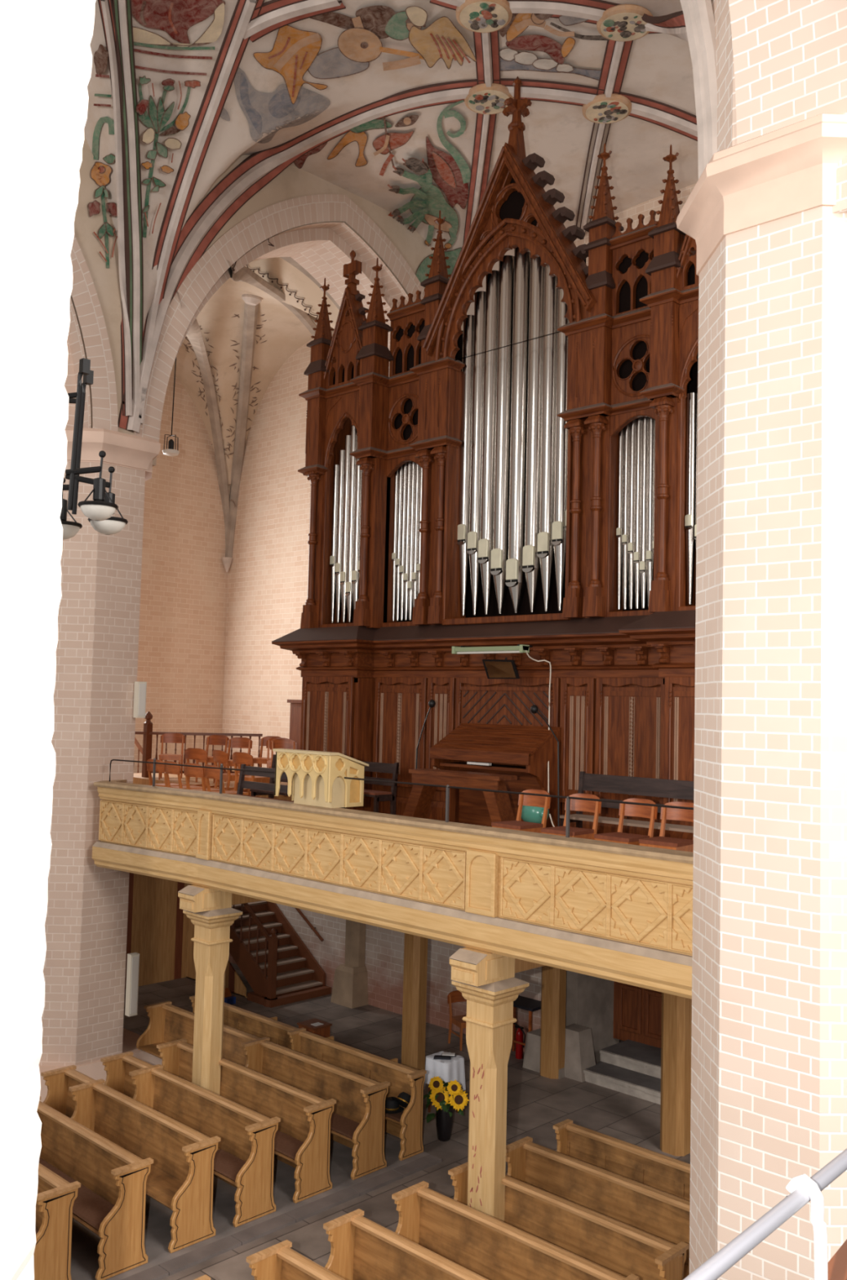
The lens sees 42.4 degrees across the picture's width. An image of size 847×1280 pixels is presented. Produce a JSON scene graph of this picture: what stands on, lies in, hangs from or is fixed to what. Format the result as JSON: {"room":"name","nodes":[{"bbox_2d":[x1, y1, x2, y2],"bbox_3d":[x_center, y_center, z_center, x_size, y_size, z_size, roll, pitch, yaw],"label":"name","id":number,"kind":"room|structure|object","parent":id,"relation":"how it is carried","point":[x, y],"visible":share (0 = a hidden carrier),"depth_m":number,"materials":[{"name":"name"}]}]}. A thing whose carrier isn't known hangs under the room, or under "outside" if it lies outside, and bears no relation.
{"room":"church","nodes":[
{"label":"church","id":0,"kind":"room"},
{"bbox_2d":[0,0,96,1279],"bbox_3d":[-2.054,-0.662,3.193,2.111,12.994,2.114,-2,-5,44],"label":"wall","id":1,"kind":"structure","parent":0,"point":[46,55],"depth_m":3.26,"materials":[{"name":"paint"}]},
{"bbox_2d":[38,386,160,1066],"bbox_3d":[-5.278,-0.943,16.909,2.380,15.000,2.253,-2,-5,44],"label":"pillar","id":2,"kind":"structure","parent":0,"point":[96,653],"depth_m":15.92,"materials":[{"name":"brick"}]},
{"bbox_2d":[124,952,139,1016],"bbox_3d":[-4.329,5.098,16.160,0.168,0.893,0.140,-2,-5,44],"label":"loudspeaker","id":3,"kind":"object","parent":2,"relation":"attached to","point":[133,958],"visible":1,"depth_m":16.10,"materials":[{"name":"beige"}]},
{"bbox_2d":[129,955,138,1014],"bbox_3d":[-4.271,5.096,16.105,0.008,0.833,0.110,-2,-5,44],"label":"grille","id":4,"kind":"object","parent":3,"relation":"attached to","point":[134,960],"depth_m":16.10,"materials":[{"name":"white metal"}]},
{"bbox_2d":[133,681,146,717],"bbox_3d":[-4.269,0.895,16.361,0.168,0.539,0.140,-2,-5,44],"label":"loudspeaker","id":5,"kind":"object","parent":2,"relation":"attached to","point":[140,688],"visible":1,"depth_m":16.30,"materials":[{"name":"beige"}]},
{"bbox_2d":[137,683,146,715],"bbox_3d":[-4.212,0.893,16.306,0.008,0.479,0.110,-2,-5,44],"label":"grille","id":6,"kind":"object","parent":5,"relation":"attached to","point":[141,686],"depth_m":16.30,"materials":[{"name":"white metal"}]},
{"bbox_2d":[39,1027,162,1102],"bbox_3d":[-5.412,6.336,16.529,2.440,0.420,2.440,-2,-5,44],"label":"plinth","id":7,"kind":"object","parent":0,"point":[95,1070],"visible":0.18,"depth_m":15.76,"materials":[{"name":"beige stone"}]},
{"bbox_2d":[124,872,190,988],"bbox_3d":[-6.331,5.015,20.877,0.050,3.520,4.418,-2,-5,44],"label":"door","id":8,"kind":"structure","parent":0,"point":[157,927],"depth_m":21.84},
{"bbox_2d":[133,371,227,773],"bbox_3d":[-8.441,-0.517,25.511,0.500,15.000,8.900,-2,-5,44],"label":"wall","id":9,"kind":"structure","parent":0,"point":[183,606],"depth_m":27.64,"materials":[{"name":"brick"}]},
{"bbox_2d":[133,773,292,800],"bbox_3d":[-3.678,2.716,20.039,4.800,0.260,1.980,-2,-5,44],"label":"floor","id":10,"kind":"structure","parent":0,"point":[137,779],"depth_m":19.89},
{"bbox_2d":[158,733,185,779],"bbox_3d":[-4.670,2.149,20.172,0.450,0.840,0.533,2,-3,-8],"label":"chair","id":11,"kind":"object","parent":10,"relation":"on","point":[167,737],"visible":0.86,"depth_m":20.34,"materials":[{"name":"brown wood"}]},
{"bbox_2d":[133,711,262,777],"bbox_3d":[-4.679,1.979,20.608,3.217,1.230,0.170,2,-3,-11],"label":"balustrade","id":12,"kind":"object","parent":10,"relation":"on","point":[148,732],"visible":0.36,"depth_m":20.52,"materials":[{"name":"paint"}]},
{"bbox_2d":[195,734,229,782],"bbox_3d":[-3.826,2.143,19.727,0.450,0.840,0.533,0,-3,15],"label":"chair","id":13,"kind":"object","parent":10,"relation":"on","point":[214,740],"visible":0.54,"depth_m":19.94,"materials":[{"name":"brown wood"}]},
{"bbox_2d":[217,737,252,785],"bbox_3d":[-3.244,2.100,18.749,0.450,0.840,0.533,1,-3,12],"label":"chair","id":14,"kind":"object","parent":10,"relation":"on","point":[235,742],"visible":0.56,"depth_m":18.97,"materials":[{"name":"brown wood"}]},
{"bbox_2d":[253,736,281,782],"bbox_3d":[-2.836,2.169,19.744,0.450,0.840,0.533,0,-3,15],"label":"chair","id":15,"kind":"object","parent":10,"relation":"on","point":[260,760],"visible":0.34,"depth_m":19.92,"materials":[{"name":"brown wood"}]},
{"bbox_2d":[270,738,296,768],"bbox_3d":[-2.365,2.105,18.462,0.450,0.840,0.533,2,-3,-13],"label":"chair","id":16,"kind":"object","parent":10,"relation":"on","point":[277,743],"visible":0.27,"depth_m":18.70,"materials":[{"name":"brown wood"}]},
{"bbox_2d":[186,918,247,997],"bbox_3d":[-3.917,6.082,21.482,2.500,1.578,0.040,-2,-5,44],"label":"wall","id":17,"kind":"structure","parent":0,"point":[233,982],"depth_m":21.36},
{"bbox_2d":[171,238,340,572],"bbox_3d":[-4.777,-4.885,22.978,9.309,5.598,8.684,-2,-5,44],"label":"ceiling","id":18,"kind":"structure","parent":0,"point":[227,361],"depth_m":26.42,"materials":[{"name":"paint"}]},
{"bbox_2d":[64,135,463,466],"bbox_3d":[-5.190,-6.192,17.066,1.550,6.900,17.400,-2,-5,44],"label":"arch","id":19,"kind":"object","parent":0,"point":[308,219],"depth_m":18.13,"materials":[{"name":"paint"}]},
{"bbox_2d":[162,357,179,456],"bbox_3d":[-4.373,-4.591,19.079,0.296,2.773,0.296,1,-3,13],"label":"pendant lamp","id":20,"kind":"object","parent":19,"relation":"hanging from","point":[170,451],"visible":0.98,"depth_m":18.97,"materials":[{"name":"black metal"}]},
{"bbox_2d":[330,919,368,1008],"bbox_3d":[-1.298,5.067,20.848,0.600,3.660,0.600,-2,-5,44],"label":"pillar respond","id":21,"kind":"structure","parent":0,"point":[350,984],"depth_m":20.62,"materials":[{"name":"brown stone"}]},
{"bbox_2d":[228,903,542,1052],"bbox_3d":[-2.337,5.110,22.363,13.400,3.700,0.500,-2,-5,44],"label":"wall","id":22,"kind":"structure","parent":0,"point":[384,948],"depth_m":20.27,"materials":[{"name":"brick"}]},
{"bbox_2d":[522,1023,595,1082],"bbox_3d":[2.163,6.406,17.122,1.050,0.720,0.600,-2,-5,44],"label":"trim","id":23,"kind":"structure","parent":22,"relation":"attached to","point":[580,1055],"depth_m":16.87,"materials":[{"name":"concrete"}]},
{"bbox_2d":[565,970,619,1062],"bbox_3d":[2.687,5.469,17.835,0.460,2.700,1.200,-2,-5,44],"label":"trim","id":24,"kind":"structure","parent":22,"relation":"attached to","point":[589,1000],"depth_m":17.54,"materials":[{"name":"stone"}]},
{"bbox_2d":[84,0,698,433],"bbox_3d":[-0.825,-5.816,13.374,10.146,5.830,16.589,-2,-5,44],"label":"ceiling","id":25,"kind":"structure","parent":0,"point":[397,105],"depth_m":16.37,"materials":[{"name":"paint"}]},
{"bbox_2d":[59,358,128,539],"bbox_3d":[-2.620,-4.858,8.905,0.636,8.131,0.919,2,-3,-9],"label":"chandelier","id":26,"kind":"object","parent":25,"relation":"hanging from","point":[99,511],"visible":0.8,"depth_m":8.39,"materials":[{"name":"black metal"}]},
{"bbox_2d":[123,962,690,1279],"bbox_3d":[-3.064,6.530,13.553,25.500,0.200,20.000,-2,-5,44],"label":"floor","id":27,"kind":"structure","parent":0,"point":[535,1102],"depth_m":15.41,"materials":[{"name":"stone"}]},
{"bbox_2d":[134,737,331,1008],"bbox_3d":[-4.249,4.476,22.806,5.480,4.922,1.507,-2,-5,44],"label":"staircase","id":28,"kind":"structure","parent":27,"relation":"on","point":[277,964],"depth_m":21.32,"materials":[{"name":"paint"}]},
{"bbox_2d":[70,1031,429,1279],"bbox_3d":[-5.277,6.337,13.149,6.880,0.030,8.330,-2,-5,44],"label":"platform","id":29,"kind":"structure","parent":27,"relation":"on","point":[84,1265],"depth_m":12.05,"materials":[{"name":"wood"}]},
{"bbox_2d":[33,1162,80,1279],"bbox_3d":[-4.624,5.722,11.286,3.140,1.012,0.575,-2,-5,44],"label":"pew","id":30,"kind":"object","parent":29,"relation":"on","point":[55,1196],"visible":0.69,"depth_m":10.28,"materials":[{"name":"brown"}]},
{"bbox_2d":[36,1096,153,1279],"bbox_3d":[-4.070,5.769,11.861,3.140,1.012,0.575,-2,-5,44],"label":"pew","id":31,"kind":"object","parent":29,"relation":"on","point":[109,1202],"visible":0.74,"depth_m":11.18,"materials":[{"name":"brown"}]},
{"bbox_2d":[38,1157,114,1231],"bbox_3d":[-3.866,5.813,11.588,2.300,0.034,0.390,-2,-5,44],"label":"seat cushion","id":32,"kind":"object","parent":31,"relation":"on","point":[92,1203],"depth_m":11.31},
{"bbox_2d":[40,1065,220,1253],"bbox_3d":[-3.502,5.818,12.450,3.140,1.012,0.575,-2,-5,44],"label":"pew","id":33,"kind":"object","parent":29,"relation":"on","point":[180,1176],"visible":0.73,"depth_m":12.11,"materials":[{"name":"brown"}]},
{"bbox_2d":[100,1051,280,1226],"bbox_3d":[-2.940,5.865,13.032,3.140,1.012,0.575,-2,-5,44],"label":"pew","id":34,"kind":"object","parent":29,"relation":"on","point":[244,1157],"visible":0.74,"depth_m":12.67,"materials":[{"name":"brown"}]},
{"bbox_2d":[213,1149,245,1181],"bbox_3d":[-2.196,5.892,12.239,0.800,0.034,0.390,-2,-5,44],"label":"seat cushion","id":35,"kind":"object","parent":34,"relation":"on","point":[228,1163],"depth_m":12.26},
{"bbox_2d":[177,884,242,1095],"bbox_3d":[-2.855,4.839,14.187,0.574,3.259,0.702,-2,-5,44],"label":"post","id":36,"kind":"object","parent":29,"relation":"on","point":[211,911],"visible":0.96,"depth_m":14.11,"materials":[{"name":"paint"}]},
{"bbox_2d":[231,893,262,905],"bbox_3d":[-1.312,3.480,15.836,0.260,0.260,3.850,-2,-5,44],"label":"trim","id":37,"kind":"structure","parent":36,"relation":"attached to","point":[236,899],"depth_m":14.49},
{"bbox_2d":[156,1038,336,1203],"bbox_3d":[-2.365,5.914,13.629,3.140,1.012,0.575,-2,-5,44],"label":"pew","id":38,"kind":"object","parent":29,"relation":"on","point":[302,1140],"visible":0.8,"depth_m":13.12,"materials":[{"name":"brown"}]},
{"bbox_2d":[274,1130,303,1159],"bbox_3d":[-2.017,5.954,13.217,1.900,0.034,0.390,-2,-5,44],"label":"seat cushion","id":39,"kind":"object","parent":38,"relation":"on","point":[287,1144],"depth_m":12.84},
{"bbox_2d":[136,1000,390,1179],"bbox_3d":[-2.375,5.986,14.864,4.870,1.012,0.575,-2,-5,44],"label":"pew","id":40,"kind":"object","parent":29,"relation":"on","point":[357,1116],"visible":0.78,"depth_m":14.20,"materials":[{"name":"brown"}]},
{"bbox_2d":[330,1112,359,1138],"bbox_3d":[-1.512,6.010,13.957,2.200,0.034,0.390,-2,-5,44],"label":"seat cushion","id":41,"kind":"object","parent":40,"relation":"on","point":[343,1125],"depth_m":13.47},
{"bbox_2d":[189,995,426,1160],"bbox_3d":[-1.871,6.029,15.386,4.870,1.012,0.419,-2,-5,44],"label":"pew","id":42,"kind":"object","parent":29,"relation":"on","point":[406,1125],"visible":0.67,"depth_m":14.59,"materials":[{"name":"brown"}]},
{"bbox_2d":[385,1111,403,1121],"bbox_3d":[-0.781,6.046,14.282,1.600,0.034,0.265,-2,-5,44],"label":"seat cushion","id":43,"kind":"object","parent":42,"relation":"on","point":[389,1117],"depth_m":13.76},
{"bbox_2d":[385,1097,404,1113],"bbox_3d":[-0.411,5.944,13.978,0.330,0.135,0.330,-2,-5,44],"label":"hat","id":44,"kind":"object","parent":42,"relation":"on","point":[392,1106],"visible":0.77,"depth_m":13.90,"materials":[{"name":"black"}]},
{"bbox_2d":[121,1154,442,1279],"bbox_3d":[-2.726,6.253,10.695,0.200,0.035,8.322,-2,-5,44],"label":"trim","id":45,"kind":"structure","parent":27,"relation":"on","point":[176,1264],"depth_m":11.87,"materials":[{"name":"stone"}]},
{"bbox_2d":[297,1017,332,1037],"bbox_3d":[-1.760,6.429,17.523,0.420,0.530,0.380,-2,-5,44],"label":"wooden box","id":46,"kind":"object","parent":27,"relation":"on","point":[323,1030],"visible":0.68,"depth_m":17.46,"materials":[{"name":"paint"}]},
{"bbox_2d":[401,933,427,1070],"bbox_3d":[-0.130,5.221,17.093,0.574,2.971,0.544,-2,-5,44],"label":"post","id":47,"kind":"object","parent":27,"relation":"on","point":[415,947],"visible":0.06,"depth_m":16.93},
{"bbox_2d":[425,1057,457,1112],"bbox_3d":[0.288,6.238,15.295,0.380,0.750,0.380,-2,-5,44],"label":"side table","id":48,"kind":"object","parent":27,"relation":"on","point":[429,1089],"visible":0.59,"depth_m":15.27,"materials":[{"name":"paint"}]},
{"bbox_2d":[423,1051,466,1092],"bbox_3d":[0.292,6.075,15.305,0.484,0.437,0.484,-2,-5,44],"label":"tablecloth","id":49,"kind":"object","parent":48,"relation":"on","point":[452,1069],"visible":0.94,"depth_m":15.18,"materials":[{"name":"white fabric"}]},
{"bbox_2d":[435,1103,453,1141],"bbox_3d":[0.274,6.297,14.333,0.226,0.520,0.226,-2,-5,44],"label":"vase","id":50,"kind":"object","parent":27,"relation":"on","point":[444,1122],"visible":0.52,"depth_m":14.24,"materials":[{"name":"black"}]},
{"bbox_2d":[429,1086,450,1110],"bbox_3d":[0.226,5.969,14.197,0.190,0.322,0.312,-2,-5,44],"label":"sunflower","id":51,"kind":"object","parent":50,"relation":"in","point":[442,1096],"visible":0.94,"depth_m":14.16,"materials":[{"name":"yellow plant"}]},
{"bbox_2d":[422,1080,469,1123],"bbox_3d":[0.271,6.047,14.322,0.658,0.410,0.574,4,-4,-35],"label":"sunflower leaves","id":52,"kind":"object","parent":50,"relation":"in","point":[446,1108],"visible":0.48,"depth_m":14.17,"materials":[{"name":"green plant"}]},
{"bbox_2d":[448,1088,469,1111],"bbox_3d":[0.403,5.993,14.202,0.386,0.287,0.192,-1,-4,33],"label":"sunflower","id":53,"kind":"object","parent":50,"relation":"in","point":[462,1097],"visible":0.96,"depth_m":14.15,"materials":[{"name":"yellow plant"}]},
{"bbox_2d":[447,990,466,1050],"bbox_3d":[0.687,6.380,18.326,0.450,0.840,0.533,3,-4,-25],"label":"chair","id":54,"kind":"object","parent":27,"relation":"on","point":[456,996],"visible":0.52,"depth_m":18.37,"materials":[{"name":"brown wood"}]},
{"bbox_2d":[514,1022,525,1058],"bbox_3d":[1.568,6.516,17.716,0.260,0.542,0.124,-2,-5,44],"label":"fire extinguisher","id":55,"kind":"object","parent":27,"relation":"on","point":[520,1035],"visible":0.99,"depth_m":17.67,"materials":[{"name":"red"}]},
{"bbox_2d":[512,995,541,1051],"bbox_3d":[1.508,6.342,17.843,1.050,0.900,0.480,-2,-5,44],"label":"console table","id":56,"kind":"object","parent":27,"relation":"on","point":[531,1005],"visible":0.25,"depth_m":17.64,"materials":[{"name":"black"}]},
{"bbox_2d":[540,965,566,1079],"bbox_3d":[2.035,5.269,17.020,0.574,2.971,0.544,-2,-5,44],"label":"post","id":57,"kind":"object","parent":27,"relation":"on","point":[553,986],"visible":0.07,"depth_m":16.84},
{"bbox_2d":[583,1062,661,1104],"bbox_3d":[3.354,6.656,16.188,2.070,0.171,0.544,-2,-5,44],"label":"stone step","id":58,"kind":"structure","parent":27,"relation":"on","point":[625,1081],"depth_m":16.34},
{"bbox_2d":[600,1039,661,1078],"bbox_3d":[3.801,6.525,16.686,2.110,0.171,0.824,-2,-5,44],"label":"stone step","id":59,"kind":"structure","parent":58,"relation":"on","point":[637,1056],"depth_m":16.93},
{"bbox_2d":[660,992,692,1155],"bbox_3d":[3.305,5.137,14.232,0.574,2.971,0.544,-2,-5,44],"label":"post","id":60,"kind":"object","parent":27,"relation":"on","point":[677,1011],"visible":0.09,"depth_m":14.07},
{"bbox_3d":[0.006,6.176,8.185,3.620,0.030,8.500,-2,-5,44],"label":"trim","id":61,"kind":"structure","parent":27,"relation":"on","visible":0},
{"bbox_2d":[246,1240,345,1279],"bbox_3d":[-0.509,5.651,8.353,2.460,1.012,0.575,-2,-5,44],"label":"pew","id":62,"kind":"object","parent":61,"relation":"on","point":[278,1261],"visible":1,"depth_m":9.18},
{"bbox_2d":[323,1208,488,1279],"bbox_3d":[0.080,5.701,8.963,2.460,1.012,0.575,-2,-5,44],"label":"pew","id":63,"kind":"object","parent":61,"relation":"on","point":[362,1249],"visible":0.93,"depth_m":9.70,"materials":[{"name":"wood"}]},
{"bbox_2d":[448,947,529,1222],"bbox_3d":[0.590,4.730,10.874,0.574,3.259,0.702,-2,-5,44],"label":"post","id":64,"kind":"object","parent":61,"relation":"on","point":[489,984],"visible":0.86,"depth_m":10.79,"materials":[{"name":"paint"}]},
{"bbox_2d":[515,958,545,973],"bbox_3d":[2.202,3.377,12.595,0.260,0.260,4.050,-2,-5,44],"label":"trim","id":65,"kind":"structure","parent":64,"relation":"attached to","point":[520,965],"depth_m":11.19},
{"bbox_2d":[391,1181,639,1279],"bbox_3d":[0.676,5.752,9.581,2.460,1.012,0.575,-2,-5,44],"label":"pew","id":66,"kind":"object","parent":61,"relation":"on","point":[492,1248],"visible":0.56,"depth_m":9.98,"materials":[{"name":"wood"}]},
{"bbox_2d":[448,1162,688,1279],"bbox_3d":[1.224,5.798,10.149,2.460,1.012,0.575,-2,-5,44],"label":"pew","id":67,"kind":"object","parent":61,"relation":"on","point":[624,1249],"visible":0.37,"depth_m":10.14,"materials":[{"name":"wood"}]},
{"bbox_2d":[506,1136,689,1278],"bbox_3d":[1.806,5.848,10.752,2.460,1.012,0.575,-2,-5,44],"label":"pew","id":68,"kind":"object","parent":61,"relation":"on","point":[659,1213],"visible":0.27,"depth_m":11.01,"materials":[{"name":"wood"}]},
{"bbox_2d":[553,1119,690,1201],"bbox_3d":[2.369,5.896,11.336,2.460,1.012,0.419,-2,-5,44],"label":"pew","id":69,"kind":"object","parent":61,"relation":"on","point":[667,1174],"visible":0.25,"depth_m":11.73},
{"bbox_2d":[222,183,696,768],"bbox_3d":[2.184,-1.176,21.789,21.000,16.400,0.400,-2,-5,44],"label":"wall","id":70,"kind":"structure","parent":0,"point":[268,573],"depth_m":27.38,"materials":[{"name":"brick"}]},
{"bbox_2d":[676,0,846,1279],"bbox_3d":[3.193,-1.218,8.670,2.200,15.000,2.200,-2,-5,44],"label":"pillar","id":71,"kind":"structure","parent":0,"point":[769,1038],"depth_m":7.91,"materials":[{"name":"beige brick"}]},
{"bbox_2d":[680,0,717,178],"bbox_3d":[2.147,-5.517,9.467,0.271,3.669,1.233,4,-4,-35],"label":"arch","id":72,"kind":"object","parent":71,"relation":"on","point":[699,15],"depth_m":9.02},
{"bbox_2d":[683,1148,846,1279],"bbox_3d":[1.363,1.984,3.284,0.113,1.051,4.723,-2,-4,41],"label":"guard rail","id":73,"kind":"object","parent":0,"point":[803,1188],"visible":1,"depth_m":2.85,"materials":[{"name":"grey"}]},
{"bbox_2d":[828,1240,846,1279],"bbox_3d":[1.885,1.964,4.090,0.072,0.050,3.666,-1,-4,38],"label":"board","id":74,"kind":"object","parent":73,"relation":"attached to","point":[837,1264],"visible":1,"depth_m":3.27,"materials":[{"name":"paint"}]},
{"bbox_2d":[728,0,846,213],"bbox_3d":[3.438,-6.467,8.767,1.100,6.900,17.400,-2,-5,44],"label":"wall","id":75,"kind":"structure","parent":0,"point":[790,56],"depth_m":8.10,"materials":[{"name":"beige brick"}]},
{"bbox_3d":[-1.329,3.042,18.791,18.900,0.420,8.280,-2,-5,44],"label":"floor","id":76,"kind":"structure","parent":0,"visible":0},
{"bbox_2d":[146,759,186,786],"bbox_3d":[-3.868,2.207,16.387,0.450,0.840,0.533,-1,-4,38],"label":"chair","id":77,"kind":"object","parent":76,"relation":"on","point":[159,767],"visible":0.42,"depth_m":16.24,"materials":[{"name":"brown wood"}]},
{"bbox_2d":[164,760,202,789],"bbox_3d":[-3.529,2.193,16.005,0.533,0.840,0.450,4,-4,-40],"label":"chair","id":78,"kind":"object","parent":76,"relation":"on","point":[168,769],"visible":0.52,"depth_m":15.83,"materials":[{"name":"brown wood"}]},
{"bbox_2d":[183,762,227,791],"bbox_3d":[-3.149,2.181,15.639,0.450,0.840,0.533,-2,-4,41],"label":"chair","id":79,"kind":"object","parent":76,"relation":"on","point":[188,771],"visible":0.41,"depth_m":15.46,"materials":[{"name":"brown wood"}]},
{"bbox_2d":[204,764,248,795],"bbox_3d":[-2.792,2.170,15.296,0.533,0.840,0.450,5,-5,-43],"label":"chair","id":80,"kind":"object","parent":76,"relation":"on","point":[211,773],"visible":0.43,"depth_m":15.16,"materials":[{"name":"brown wood"}]},
{"bbox_2d":[235,764,293,801],"bbox_3d":[-2.074,2.101,14.166,1.520,0.880,0.450,-2,-5,44],"label":"bench","id":81,"kind":"object","parent":76,"relation":"on","point":[242,784],"visible":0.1,"depth_m":14.56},
{"bbox_2d":[287,699,302,749],"bbox_3d":[-1.973,2.010,20.262,1.100,1.780,0.620,-2,-5,44],"label":"tall cabinet","id":82,"kind":"object","parent":76,"relation":"on","point":[295,704],"visible":0.16,"depth_m":20.29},
{"bbox_2d":[249,754,346,808],"bbox_3d":[-1.791,2.155,15.562,1.650,0.950,0.456,-2,-5,44],"label":"bench","id":83,"kind":"object","parent":76,"relation":"on","point":[253,792],"visible":0.18,"depth_m":16.06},
{"bbox_2d":[360,760,399,814],"bbox_3d":[-1.048,2.231,16.116,1.450,0.900,0.451,-2,-5,44],"label":"bench","id":84,"kind":"object","parent":76,"relation":"on","point":[379,796],"visible":0.39,"depth_m":15.77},
{"bbox_2d":[92,779,693,999],"bbox_3d":[-1.064,2.546,12.506,10.383,1.208,0.637,-2,-5,44],"label":"parapet","id":85,"kind":"object","parent":76,"relation":"attached to","point":[621,913],"visible":0.98,"depth_m":11.33,"materials":[{"name":"paint"}]},
{"bbox_2d":[272,748,368,808],"bbox_3d":[-1.250,1.649,13.122,1.055,0.644,0.620,-2,-5,44],"label":"lectern","id":86,"kind":"object","parent":85,"relation":"on","point":[317,778],"visible":1,"depth_m":12.83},
{"bbox_2d":[109,757,693,837],"bbox_3d":[-0.937,1.752,12.569,9.652,0.394,0.185,-2,-5,43],"label":"rail","id":87,"kind":"object","parent":85,"relation":"on","point":[447,794],"visible":0.98,"depth_m":11.44,"materials":[{"name":"grey"}]},
{"bbox_2d":[402,768,517,822],"bbox_3d":[0.455,2.123,13.735,1.960,0.910,0.340,-2,-5,44],"label":"bench","id":88,"kind":"object","parent":76,"relation":"on","point":[420,798],"visible":0.49,"depth_m":13.58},
{"bbox_2d":[271,75,699,839],"bbox_3d":[1.800,-2.628,15.810,8.630,10.700,3.095,-2,-5,44],"label":"pipe organ","id":89,"kind":"object","parent":76,"relation":"on","point":[526,473],"visible":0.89,"depth_m":15.26,"materials":[{"name":"brown wood"}]},
{"bbox_2d":[452,644,532,653],"bbox_3d":[0.945,0.129,14.527,1.228,0.112,0.340,-2,-5,44],"label":"lamp","id":90,"kind":"object","parent":89,"relation":"attached to","point":[520,648],"visible":1,"depth_m":14.38,"materials":[{"name":"green"}]},
{"bbox_2d":[482,657,519,679],"bbox_3d":[1.049,0.375,14.566,0.543,0.287,0.190,-2,-5,44],"label":"mirror","id":91,"kind":"object","parent":89,"relation":"attached to","point":[505,668],"visible":1,"depth_m":14.53,"materials":[{"name":"black mirror"}]},
{"bbox_2d":[430,723,559,827],"bbox_3d":[0.820,1.879,14.469,1.720,1.500,0.950,-2,-5,44],"label":"organ console","id":92,"kind":"object","parent":76,"relation":"on","point":[531,746],"visible":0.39,"depth_m":14.53,"materials":[{"name":"brown wood"}]},
{"bbox_2d":[491,789,551,833],"bbox_3d":[1.071,2.065,11.892,0.548,0.840,0.450,5,-5,-43],"label":"chair","id":93,"kind":"object","parent":76,"relation":"on","point":[524,800],"visible":0.57,"depth_m":11.90,"materials":[{"name":"brown wood"}]},
{"bbox_2d":[491,820,542,829],"bbox_3d":[1.017,2.007,11.843,0.395,0.037,0.420,5,-5,-43],"label":"cushion","id":94,"kind":"object","parent":93,"relation":"on","point":[513,824],"depth_m":11.76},
{"bbox_2d":[521,805,555,826],"bbox_3d":[1.381,2.214,12.804,0.333,0.664,0.480,3,-4,-23],"label":"lamp","id":95,"kind":"object","parent":93,"relation":"on","point":[529,813],"visible":0.34,"depth_m":12.77,"materials":[{"name":"teal glass"}]},
{"bbox_2d":[530,704,559,826],"bbox_3d":[1.540,1.689,13.337,0.604,1.782,0.280,-2,-5,44],"label":"microphone stand","id":96,"kind":"object","parent":76,"relation":"on","point":[534,708],"visible":0.76,"depth_m":13.25,"materials":[{"name":"black metal"}]},
{"bbox_2d":[541,793,601,839],"bbox_3d":[1.558,2.051,11.452,0.450,0.840,0.548,-2,-5,42],"label":"chair","id":97,"kind":"object","parent":76,"relation":"on","point":[595,806],"visible":0.42,"depth_m":11.47,"materials":[{"name":"brown wood"}]},
{"bbox_2d":[541,826,594,835],"bbox_3d":[1.508,1.993,11.399,0.420,0.037,0.395,-2,-5,42],"label":"cushion","id":98,"kind":"object","parent":97,"relation":"on","point":[559,830],"depth_m":11.31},
{"bbox_2d":[594,798,657,845],"bbox_3d":[2.049,2.037,11.007,0.548,0.840,0.450,5,-5,-45],"label":"chair","id":99,"kind":"object","parent":76,"relation":"on","point":[628,810],"visible":0.47,"depth_m":11.08,"materials":[{"name":"brown wood"}]},
{"bbox_2d":[594,831,649,842],"bbox_3d":[1.996,1.979,10.956,0.395,0.037,0.420,5,-5,-45],"label":"cushion","id":100,"kind":"object","parent":99,"relation":"on","point":[616,837],"depth_m":10.87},
{"bbox_2d":[560,771,694,832],"bbox_3d":[2.678,2.077,12.541,2.420,0.970,0.458,-2,-5,44],"label":"bench","id":101,"kind":"object","parent":76,"relation":"on","point":[662,788],"visible":0.3,"depth_m":12.94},
{"bbox_2d":[639,801,693,852],"bbox_3d":[2.434,2.030,10.720,0.450,0.840,0.548,-2,-4,42],"label":"chair","id":102,"kind":"object","parent":76,"relation":"on","point":[667,813],"visible":0.48,"depth_m":10.84,"materials":[{"name":"brown wood"}]},
{"bbox_2d":[639,835,693,847],"bbox_3d":[2.385,1.972,10.666,0.420,0.037,0.395,-2,-4,42],"label":"cushion","id":103,"kind":"object","parent":102,"relation":"on","point":[660,841],"depth_m":10.58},
{"bbox_3d":[-4.414,2.697,18.733,5.550,0.110,0.920,-2,-5,44],"label":"floor","id":104,"kind":"structure","parent":0,"visible":0},
{"bbox_2d":[185,747,219,787],"bbox_3d":[-3.624,2.193,17.923,0.450,0.840,0.533,0,-4,27],"label":"chair","id":105,"kind":"object","parent":104,"relation":"on","point":[190,753],"visible":0.48,"depth_m":17.71,"materials":[{"name":"brown wood"}]},
{"bbox_2d":[213,750,249,795],"bbox_3d":[-3.080,2.176,17.397,0.533,0.840,0.450,4,-4,-40],"label":"chair","id":106,"kind":"object","parent":104,"relation":"on","point":[220,756],"visible":0.62,"depth_m":17.21,"materials":[{"name":"brown wood"}]},
{"bbox_2d":[232,751,270,795],"bbox_3d":[-2.674,2.159,16.937,0.450,0.840,0.533,-1,-4,38],"label":"chair","id":107,"kind":"object","parent":104,"relation":"on","point":[238,757],"visible":0.66,"depth_m":16.79,"materials":[{"name":"brown wood"}]},
{"bbox_3d":[6.201,4.838,14.150,4.900,3.700,0.500,-2,-5,44],"label":"wall","id":108,"kind":"structure","parent":0,"visible":0},
{"bbox_2d":[613,981,662,1048],"bbox_3d":[3.943,5.315,17.249,2.170,2.400,0.120,-2,-5,44],"label":"door","id":109,"kind":"structure","parent":108,"relation":"in","point":[637,1011],"depth_m":17.61,"materials":[{"name":"brown wood"}]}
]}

